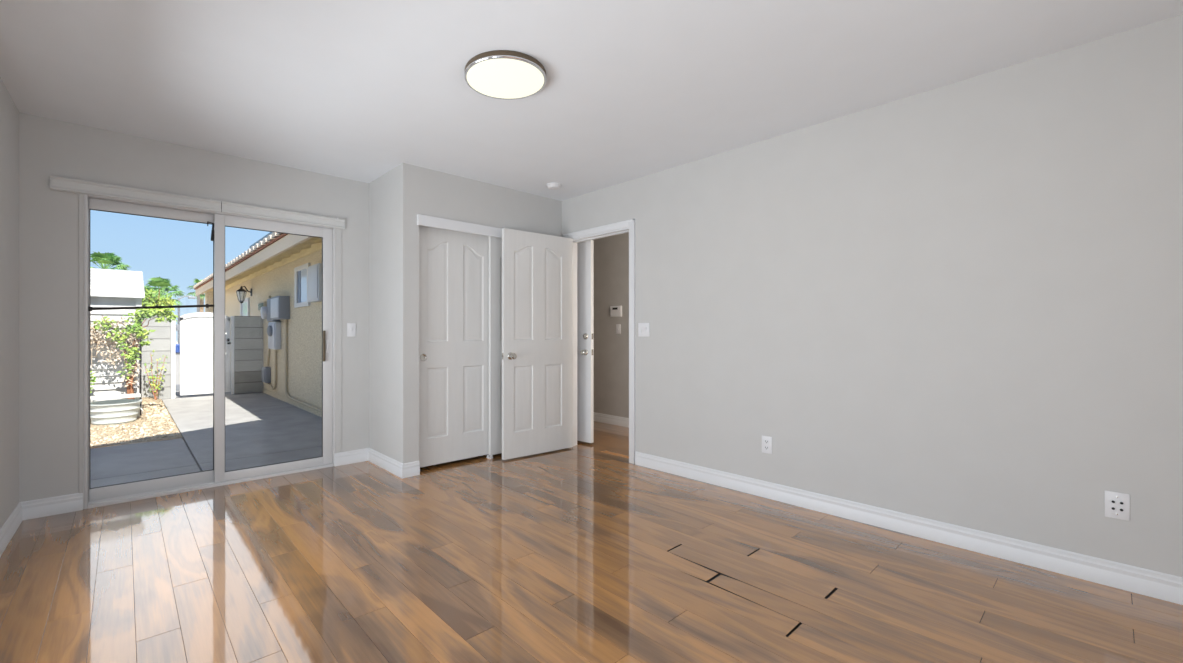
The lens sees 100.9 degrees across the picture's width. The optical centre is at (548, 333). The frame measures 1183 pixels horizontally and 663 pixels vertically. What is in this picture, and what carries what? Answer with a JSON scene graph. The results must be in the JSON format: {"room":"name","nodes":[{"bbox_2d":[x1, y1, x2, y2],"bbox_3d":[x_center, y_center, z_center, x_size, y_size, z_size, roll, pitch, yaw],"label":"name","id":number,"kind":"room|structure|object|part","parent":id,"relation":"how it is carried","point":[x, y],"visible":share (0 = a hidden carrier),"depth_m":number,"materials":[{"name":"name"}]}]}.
{"room":"empty bedroom","nodes":[
{"label":"empty bedroom","id":0,"kind":"room"},
{"bbox_2d":[0,77,18,528],"bbox_3d":[-1.403,-0.070,0.682,0.280,2.500,5.673,0,0,-41],"label":"wall","id":1,"kind":"structure","parent":0,"point":[9,113],"depth_m":2.67,"materials":[{"name":"grey paint"}]},
{"bbox_2d":[0,493,82,556],"bbox_3d":[-1.261,1.065,0.873,0.276,0.109,5.578,0,0,-40],"label":"baseboard","id":2,"kind":"structure","parent":1,"relation":"attached to","point":[44,507],"depth_m":2.95,"materials":[{"name":"white paint"}]},
{"bbox_2d":[19,112,368,501],"bbox_3d":[-1.851,-0.030,4.153,4.168,2.580,0.147,0,0,-41],"label":"wall","id":3,"kind":"structure","parent":0,"point":[48,219],"depth_m":3.07,"materials":[{"name":"grey paint"}]},
{"bbox_2d":[50,175,344,228],"bbox_3d":[-2.390,-0.926,3.561,1.754,0.086,0.036,0,0,-41],"label":"blind valance","id":4,"kind":"object","parent":3,"relation":"attached to","point":[57,183],"visible":1,"depth_m":3.42,"materials":[{"name":"white plastic"}]},
{"bbox_2d":[79,193,341,508],"bbox_3d":[-2.398,0.105,3.651,1.609,2.050,0.139,0,0,-41],"label":"door","id":5,"kind":"structure","parent":3,"relation":"in","point":[94,497],"depth_m":3.57,"materials":[{"name":"white plastic"}]},
{"bbox_2d":[88,304,213,310],"bbox_3d":[-2.708,-0.178,3.361,0.676,0.072,0.030,0,0,-41],"label":"bar","id":6,"kind":"object","parent":5,"relation":"attached to","point":[206,305],"visible":1,"depth_m":3.33,"materials":[{"name":"brown metal"}]},
{"bbox_3d":[-2.702,-0.179,3.366,0.661,0.062,0.017,0,0,-41],"label":"rod","id":7,"kind":"part","parent":6,"relation":"part of","materials":[{"name":"brown metal"}]},
{"bbox_3d":[-2.712,0.110,3.407,0.731,1.972,0.036,0,0,-41],"label":"fixed panel","id":8,"kind":"part","parent":5,"relation":"part of","materials":[{"name":"clear glass"}]},
{"bbox_2d":[207,221,213,240],"bbox_3d":[-2.473,-0.747,3.572,0.046,0.140,0.014,0,0,-41],"label":"hanging latch","id":9,"kind":"object","parent":5,"relation":"hanging from","point":[212,230],"visible":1,"depth_m":3.57,"materials":[{"name":"brown metal"}]},
{"bbox_3d":[-2.136,0.110,3.843,0.826,1.972,0.036,0,0,-41],"label":"sliding panel","id":10,"kind":"part","parent":5,"relation":"part of","materials":[{"name":"clear glass"}]},
{"bbox_3d":[-1.861,0.107,4.045,0.018,0.255,0.026,0,0,-41],"label":"pull handle","id":11,"kind":"part","parent":5,"relation":"part of","materials":[{"name":"brown metal"}]},
{"bbox_3d":[-1.842,0.110,4.065,0.022,0.110,0.016,0,0,-41],"label":"lock plate","id":12,"kind":"part","parent":5,"relation":"part of","materials":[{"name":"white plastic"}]},
{"bbox_2d":[347,323,355,336],"bbox_3d":[-1.688,-0.028,4.186,0.070,0.116,0.016,0,0,-41],"label":"light switch","id":13,"kind":"object","parent":3,"relation":"attached to","point":[351,327],"visible":1,"depth_m":4.19,"materials":[{"name":"white plastic"}]},
{"bbox_2d":[369,167,396,459],"bbox_3d":[-1.349,-0.070,4.108,0.100,2.500,0.581,0,0,-41],"label":"wall","id":14,"kind":"structure","parent":0,"point":[383,190],"depth_m":4.06,"materials":[{"name":"grey paint"}]},
{"bbox_2d":[334,448,419,477],"bbox_3d":[-1.407,1.065,3.974,0.774,0.109,0.294,0,0,38],"label":"baseboard","id":15,"kind":"structure","parent":14,"relation":"attached to","point":[410,469],"depth_m":4.09,"materials":[{"name":"white paint"}]},
{"bbox_2d":[397,163,561,463],"bbox_3d":[-0.530,-0.070,4.363,1.671,2.500,0.110,0,0,-41],"label":"wall","id":16,"kind":"structure","parent":0,"point":[420,190],"depth_m":3.85,"materials":[{"name":"grey paint"}]},
{"bbox_2d":[419,225,488,466],"bbox_3d":[-0.805,0.098,4.169,0.765,1.985,0.036,0,0,-41],"label":"door","id":17,"kind":"structure","parent":16,"relation":"in","point":[453,265],"depth_m":4.14,"materials":[{"name":"white paint"}]},
{"bbox_3d":[-1.015,0.198,3.964,0.062,0.062,0.004,0,0,-41],"label":"flush pull","id":18,"kind":"part","parent":17,"relation":"part of","materials":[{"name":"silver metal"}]},
{"bbox_2d":[417,214,501,237],"bbox_3d":[-0.520,-0.896,4.286,1.352,0.084,0.019,0,0,-41],"label":"trim","id":19,"kind":"structure","parent":16,"relation":"attached to","point":[422,220],"depth_m":4.07,"materials":[{"name":"white paint"}]},
{"bbox_2d":[489,236,501,454],"bbox_3d":[-0.274,0.098,4.572,0.660,1.985,0.036,0,0,-41],"label":"door","id":20,"kind":"structure","parent":16,"relation":"in","point":[495,244],"depth_m":4.38,"materials":[{"name":"white paint"}]},
{"bbox_2d":[502,228,573,459],"bbox_3d":[-0.082,0.095,4.499,0.806,2.022,0.165,0,0,-38],"label":"door","id":21,"kind":"structure","parent":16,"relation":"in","point":[538,337],"depth_m":4.46,"materials":[{"name":"white paint"}]},
{"bbox_3d":[-0.311,0.202,4.260,0.066,0.066,0.065,0,0,-38],"label":"knob","id":22,"kind":"part","parent":21,"relation":"part of","materials":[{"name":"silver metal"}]},
{"bbox_2d":[0,421,1182,662],"bbox_3d":[0.228,1.150,2.799,5.362,0.060,6.620,0,0,-41],"label":"floor","id":23,"kind":"structure","parent":0,"point":[582,552],"depth_m":2.19,"materials":[{"name":"brown wood"}]},
{"bbox_2d":[0,0,1182,200],"bbox_3d":[0.200,-1.380,2.761,5.530,0.120,6.900,0,0,-41],"label":"ceiling","id":24,"kind":"structure","parent":0,"point":[357,90],"depth_m":2.45,"materials":[{"name":"white paint"}]},
{"bbox_2d":[464,50,546,99],"bbox_3d":[-0.215,-1.301,2.472,0.415,0.038,0.415,0,0,-41],"label":"light","id":25,"kind":"object","parent":24,"relation":"in","point":[498,74],"visible":1,"depth_m":2.42,"materials":[{"name":"frosted white acrylic diffuser"},{"name":"chrome"}]},
{"bbox_2d":[546,182,560,189],"bbox_3d":[0.049,-1.300,4.334,0.132,0.041,0.132,0,0,-41],"label":"smoke detector","id":26,"kind":"object","parent":24,"relation":"attached to","point":[552,186],"visible":1,"depth_m":4.30,"materials":[{"name":"white plastic"}]},
{"bbox_2d":[593,233,628,417],"bbox_3d":[2.113,-0.070,4.561,0.120,2.500,6.700,0,0,-41],"label":"wall","id":27,"kind":"structure","parent":0,"point":[611,253],"depth_m":6.00,"materials":[{"name":"beige paint"}]},
{"bbox_2d":[594,412,628,427],"bbox_3d":[2.111,1.065,4.461,0.015,0.109,6.550,0,0,-41],"label":"baseboard","id":28,"kind":"structure","parent":27,"relation":"attached to","point":[598,417],"depth_m":5.98,"materials":[{"name":"white paint"}]},
{"bbox_2d":[610,306,621,316],"bbox_3d":[0.827,-0.264,5.921,0.031,0.132,0.170,0,0,-41],"label":"thermostat","id":29,"kind":"object","parent":27,"relation":"attached to","point":[615,311],"visible":1,"depth_m":5.90,"materials":[{"name":"white plastic"}]},
{"bbox_2d":[616,324,620,333],"bbox_3d":[0.849,-0.050,5.907,0.016,0.116,0.070,0,0,-41],"label":"light switch","id":30,"kind":"object","parent":27,"relation":"attached to","point":[618,326],"visible":1,"depth_m":5.91,"materials":[{"name":"white plastic"}]},
{"bbox_2d":[562,14,1182,576],"bbox_3d":[1.589,-0.070,3.291,0.114,2.500,5.673,0,0,-41],"label":"wall","id":31,"kind":"structure","parent":0,"point":[960,303],"depth_m":2.57,"materials":[{"name":"grey paint"}]},
{"bbox_2d":[577,240,593,444],"bbox_3d":[0.126,0.091,5.119,0.802,2.046,0.109,0,0,43],"label":"door","id":32,"kind":"structure","parent":31,"relation":"in","point":[585,249],"depth_m":4.90,"materials":[{"name":"white paint"}]},
{"bbox_3d":[0.357,0.193,4.877,0.059,0.059,0.065,0,0,43],"label":"knob","id":33,"kind":"part","parent":32,"relation":"part of","materials":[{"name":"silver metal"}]},
{"bbox_2d":[562,219,634,463],"bbox_3d":[0.487,0.071,4.544,0.134,2.098,0.902,0,0,-41],"label":"door frame","id":34,"kind":"structure","parent":31,"relation":"attached to","point":[628,226],"depth_m":4.22,"materials":[{"name":"white paint"}]},
{"bbox_2d":[638,323,649,336],"bbox_3d":[0.802,-0.028,4.095,0.016,0.116,0.115,0,0,-41],"label":"light switch","id":35,"kind":"object","parent":31,"relation":"attached to","point":[643,328],"visible":1,"depth_m":4.09,"materials":[{"name":"white plastic"}]},
{"bbox_2d":[762,435,771,453],"bbox_3d":[1.488,0.760,3.314,0.008,0.116,0.070,0,0,-41],"label":"power outlet","id":36,"kind":"object","parent":31,"relation":"attached to","point":[766,440],"visible":1,"depth_m":3.31,"materials":[{"name":"white plastic"}]},
{"bbox_2d":[635,451,1182,604],"bbox_3d":[2.043,1.065,2.672,0.015,0.109,3.944,0,0,-41],"label":"baseboard","id":37,"kind":"structure","parent":31,"relation":"attached to","point":[1163,586],"depth_m":2.56,"materials":[{"name":"white paint"}]},
{"bbox_2d":[1105,490,1129,520],"bbox_3d":[2.506,0.760,2.144,0.012,0.116,0.072,0,0,-41],"label":"jack plate","id":38,"kind":"object","parent":31,"relation":"attached to","point":[1117,505],"visible":1,"depth_m":2.14,"materials":[{"name":"white plastic"}]},
{"label":"outside","id":39,"kind":"structure","parent":0,"visible":0},
{"bbox_2d":[90,342,191,448],"bbox_3d":[-31.023,1.350,35.585,80.000,0.140,85.580,0,0,-41],"label":"ground","id":40,"kind":"structure","parent":39,"point":[175,342],"depth_m":5.86,"materials":[{"name":"grey concrete"}]},
{"bbox_2d":[90,252,130,270],"bbox_3d":[-21.445,-1.334,23.706,2.219,5.316,2.115,0,0,-41],"label":"palm tree","id":41,"kind":"object","parent":40,"relation":"on","point":[105,258],"visible":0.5,"depth_m":23.60,"materials":[{"name":"green plant"}]},
{"bbox_2d":[90,268,144,401],"bbox_3d":[-7.693,0.159,6.869,3.030,2.323,2.235,0,0,-41],"label":"shed","id":42,"kind":"object","parent":40,"relation":"on","point":[108,287],"visible":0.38,"depth_m":6.88,"materials":[{"name":"white"}]},
{"bbox_3d":[-6.963,-0.545,6.032,3.030,0.080,0.015,0,0,-41],"label":"eave trim","id":43,"kind":"part","parent":42,"relation":"part of","materials":[{"name":"white"}]},
{"bbox_2d":[142,315,170,399],"bbox_3d":[-8.621,0.497,7.728,4.160,1.645,0.160,0,0,-41],"label":"wall","id":44,"kind":"structure","parent":40,"relation":"on","point":[160,343],"depth_m":8.91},
{"bbox_2d":[142,289,177,311],"bbox_3d":[-7.489,0.220,9.185,0.830,2.130,0.534,0,0,-41],"label":"bush","id":45,"kind":"object","parent":40,"relation":"on","point":[149,299],"visible":0.34,"depth_m":9.19,"materials":[{"name":"green plant"}]},
{"bbox_2d":[144,276,184,310],"bbox_3d":[-18.065,-0.649,22.704,2.058,3.950,2.006,0,0,-41],"label":"palm tree","id":46,"kind":"object","parent":40,"relation":"on","point":[160,282],"visible":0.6,"depth_m":22.57,"materials":[{"name":"green plant"}]},
{"bbox_2d":[178,296,195,343],"bbox_3d":[-17.933,-0.268,24.166,0.715,3.176,0.200,0,0,-41],"label":"street lamp","id":47,"kind":"object","parent":40,"relation":"on","point":[189,297],"visible":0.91,"depth_m":23.95,"materials":[{"name":"grey metal"}]},
{"bbox_2d":[187,278,204,311],"bbox_3d":[-18.082,-0.752,25.372,1.434,4.154,1.446,0,0,-41],"label":"palm tree","id":48,"kind":"object","parent":40,"relation":"on","point":[202,296],"visible":0.3,"depth_m":25.25,"materials":[{"name":"green plant"}]},
{"bbox_3d":[-18.082,-2.230,25.372,1.434,1.199,1.446,0,0,-41],"label":"crown","id":49,"kind":"part","parent":48,"relation":"part of","materials":[{"name":"green plant"}]},
{"bbox_2d":[234,316,262,393],"bbox_3d":[-6.111,0.487,9.929,0.506,1.665,0.180,0,0,-41],"label":"block wall","id":50,"kind":"structure","parent":40,"relation":"on","point":[248,330],"depth_m":9.85,"materials":[{"name":"grey concrete"}]},
{"bbox_2d":[171,312,233,398],"bbox_3d":[-6.635,0.409,9.383,0.999,1.622,0.105,0,0,-41],"label":"gate","id":51,"kind":"object","parent":50,"relation":"attached to","point":[199,319],"visible":0.89,"depth_m":9.34,"materials":[{"name":"white plastic"}]},
{"bbox_3d":[-7.000,0.435,9.091,0.065,1.570,0.065,0,0,-41],"label":"post","id":52,"kind":"part","parent":51,"relation":"part of","materials":[{"name":"white plastic"}]},
{"bbox_3d":[-6.625,0.388,9.422,0.796,1.555,0.030,0,0,-41],"label":"slat panel","id":53,"kind":"part","parent":51,"relation":"part of","materials":[{"name":"white plastic"}]},
{"bbox_3d":[-6.291,0.443,9.709,0.052,1.555,0.065,0,0,-41],"label":"post","id":54,"kind":"part","parent":51,"relation":"part of","materials":[{"name":"white plastic"}]},
{"bbox_2d":[193,232,321,416],"bbox_3d":[-4.949,-0.445,10.494,3.211,3.530,13.485,0,0,-41],"label":"house wing","id":55,"kind":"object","parent":40,"relation":"on","point":[277,264],"visible":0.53,"depth_m":8.16,"materials":[{"name":"beige paint"}]},
{"bbox_3d":[-10.392,0.020,14.469,0.070,2.400,0.070,0,0,-41],"label":"porch post","id":56,"kind":"part","parent":55,"relation":"part of","materials":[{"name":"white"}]},
{"bbox_2d":[236,286,251,303],"bbox_3d":[-6.770,-0.850,10.840,0.301,0.400,0.220,0,0,-41],"label":"wall lantern","id":57,"kind":"object","parent":55,"relation":"attached to","point":[241,293],"visible":1,"depth_m":10.77,"materials":[{"name":"black metal"}]},
{"bbox_3d":[-6.807,-0.818,10.808,0.170,0.195,0.196,0,0,-41],"label":"lantern glass","id":58,"kind":"part","parent":57,"relation":"part of","materials":[{"name":"white"}]},
{"bbox_3d":[-7.141,-0.415,11.486,0.005,0.630,0.800,0,0,-41],"label":"pane","id":59,"kind":"part","parent":55,"relation":"part of","materials":[{"name":"blue"}]},
{"bbox_3d":[-3.522,-1.798,7.875,1.600,0.635,3.900,0,0,-41],"label":"solar panel","id":60,"kind":"part","parent":55,"relation":"part of","materials":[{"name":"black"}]},
{"bbox_2d":[258,301,266,318],"bbox_3d":[-5.640,-0.448,9.659,0.150,0.345,0.525,0,0,-41],"label":"box","id":61,"kind":"object","parent":55,"relation":"attached to","point":[264,303],"visible":0.5,"depth_m":9.48,"materials":[{"name":"beige metal"}]},
{"bbox_2d":[262,367,270,382],"bbox_3d":[-5.549,0.820,9.583,0.112,0.300,0.300,0,0,-41],"label":"box","id":62,"kind":"object","parent":55,"relation":"attached to","point":[266,371],"visible":1,"depth_m":9.48,"materials":[{"name":"grey metal"}]},
{"bbox_2d":[266,295,270,365],"bbox_3d":[-5.476,-0.041,9.540,0.040,1.378,0.218,0,0,-41],"label":"conduit","id":63,"kind":"object","parent":55,"relation":"attached to","point":[269,296],"visible":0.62,"depth_m":9.52,"materials":[{"name":"beige metal"}]},
{"bbox_2d":[260,298,279,321],"bbox_3d":[-5.195,-0.435,9.099,0.215,0.430,0.625,0,0,-41],"label":"electric meter","id":64,"kind":"object","parent":55,"relation":"attached to","point":[264,310],"visible":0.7,"depth_m":9.15,"materials":[{"name":"grey metal"}]},
{"bbox_2d":[266,350,276,389],"bbox_3d":[-5.313,0.700,9.352,0.040,0.760,0.722,0,0,-41],"label":"conduit","id":65,"kind":"object","parent":55,"relation":"attached to","point":[275,351],"visible":0.97,"depth_m":9.09,"materials":[{"name":"beige metal"}]},
{"bbox_2d":[267,322,280,349],"bbox_3d":[-5.114,0.045,9.040,0.170,0.510,0.550,0,0,-41],"label":"meter base","id":66,"kind":"object","parent":55,"relation":"attached to","point":[274,328],"visible":1,"depth_m":8.87,"materials":[{"name":"grey metal"}]},
{"bbox_2d":[271,296,289,319],"bbox_3d":[-4.734,-0.440,8.595,0.182,0.400,0.620,0,0,-41],"label":"box","id":67,"kind":"object","parent":55,"relation":"attached to","point":[280,305],"visible":1,"depth_m":8.38,"materials":[{"name":"grey metal"}]},
{"bbox_3d":[-4.055,-0.750,7.941,0.014,0.520,0.140,0,0,-41],"label":"sash","id":68,"kind":"part","parent":55,"relation":"part of","materials":[{"name":"blue"}]},
{"bbox_2d":[285,319,321,412],"bbox_3d":[-3.854,0.446,7.679,0.044,1.392,2.242,0,0,-41],"label":"conduit","id":69,"kind":"object","parent":55,"relation":"attached to","point":[286,320],"visible":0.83,"depth_m":8.49,"materials":[{"name":"beige metal"}]},
{"bbox_3d":[-3.858,-0.750,7.721,0.005,0.520,0.450,0,0,-41],"label":"pane","id":70,"kind":"part","parent":55,"relation":"part of","materials":[{"name":"blue"}]},
{"bbox_2d":[308,263,321,301],"bbox_3d":[-3.374,-0.725,7.088,0.112,0.530,0.520,0,0,-41],"label":"window","id":71,"kind":"structure","parent":55,"relation":"attached to","point":[314,271],"depth_m":6.97,"materials":[{"name":"grey"}]},
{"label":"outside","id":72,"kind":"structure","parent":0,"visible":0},
{"bbox_2d":[90,370,321,487],"bbox_3d":[-8.336,1.270,8.931,5.171,0.100,15.580,0,0,-41],"label":"patio","id":73,"kind":"structure","parent":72,"point":[261,429],"depth_m":5.43,"materials":[{"name":"concrete"}]},
{"bbox_2d":[90,397,181,447],"bbox_3d":[-6.815,1.188,6.311,3.020,0.063,4.350,0,0,-41],"label":"gravel bed","id":74,"kind":"object","parent":73,"relation":"on","point":[143,418],"visible":0.24,"depth_m":6.04,"materials":[{"name":"beige gravel"}]},
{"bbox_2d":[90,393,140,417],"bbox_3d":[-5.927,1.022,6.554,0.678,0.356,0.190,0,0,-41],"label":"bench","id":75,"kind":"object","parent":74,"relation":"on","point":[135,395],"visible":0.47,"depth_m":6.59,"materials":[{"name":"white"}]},
{"bbox_3d":[-5.733,1.041,6.796,0.050,0.318,0.060,0,0,-41],"label":"leg","id":76,"kind":"part","parent":75,"relation":"part of","materials":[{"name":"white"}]},
{"bbox_2d":[90,399,142,424],"bbox_3d":[-5.785,1.061,6.499,0.594,0.288,0.568,0,0,-41],"label":"tank","id":77,"kind":"object","parent":74,"relation":"on","point":[119,411],"visible":0.87,"depth_m":6.35,"materials":[{"name":"silver metal"}]},
{"bbox_2d":[90,304,177,398],"bbox_3d":[-5.901,0.367,6.826,1.148,1.600,0.245,0,0,-41],"label":"climbing vine","id":78,"kind":"object","parent":74,"relation":"on","point":[131,362],"visible":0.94,"depth_m":6.83,"materials":[{"name":"green plant"}]},
{"bbox_2d":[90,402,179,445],"bbox_3d":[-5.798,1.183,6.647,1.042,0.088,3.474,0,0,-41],"label":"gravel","id":79,"kind":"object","parent":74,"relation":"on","point":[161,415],"visible":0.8,"depth_m":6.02,"materials":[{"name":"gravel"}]},
{"bbox_2d":[140,318,141,415],"bbox_3d":[-5.810,0.460,6.946,0.018,1.520,0.018,0,0,-41],"label":"stake","id":80,"kind":"object","parent":74,"relation":"on","point":[141,318],"visible":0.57,"depth_m":6.94,"materials":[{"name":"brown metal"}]},
{"bbox_2d":[144,350,167,399],"bbox_3d":[-6.959,0.738,8.655,0.335,0.889,0.323,0,0,-41],"label":"weed","id":81,"kind":"object","parent":74,"relation":"on","point":[145,365],"visible":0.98,"depth_m":8.63,"materials":[{"name":"green plant"}]},
{"bbox_2d":[175,344,191,384],"bbox_3d":[-8.767,0.769,11.547,0.520,1.019,0.610,0,0,-41],"label":"recycling bin","id":82,"kind":"object","parent":73,"relation":"on","point":[177,346],"visible":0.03,"depth_m":11.32,"materials":[{"name":"grey plastic"}]},
{"bbox_3d":[-8.757,0.360,11.536,0.520,0.200,0.580,0,0,-41],"label":"lid","id":83,"kind":"part","parent":82,"relation":"part of","materials":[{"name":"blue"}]}
]}

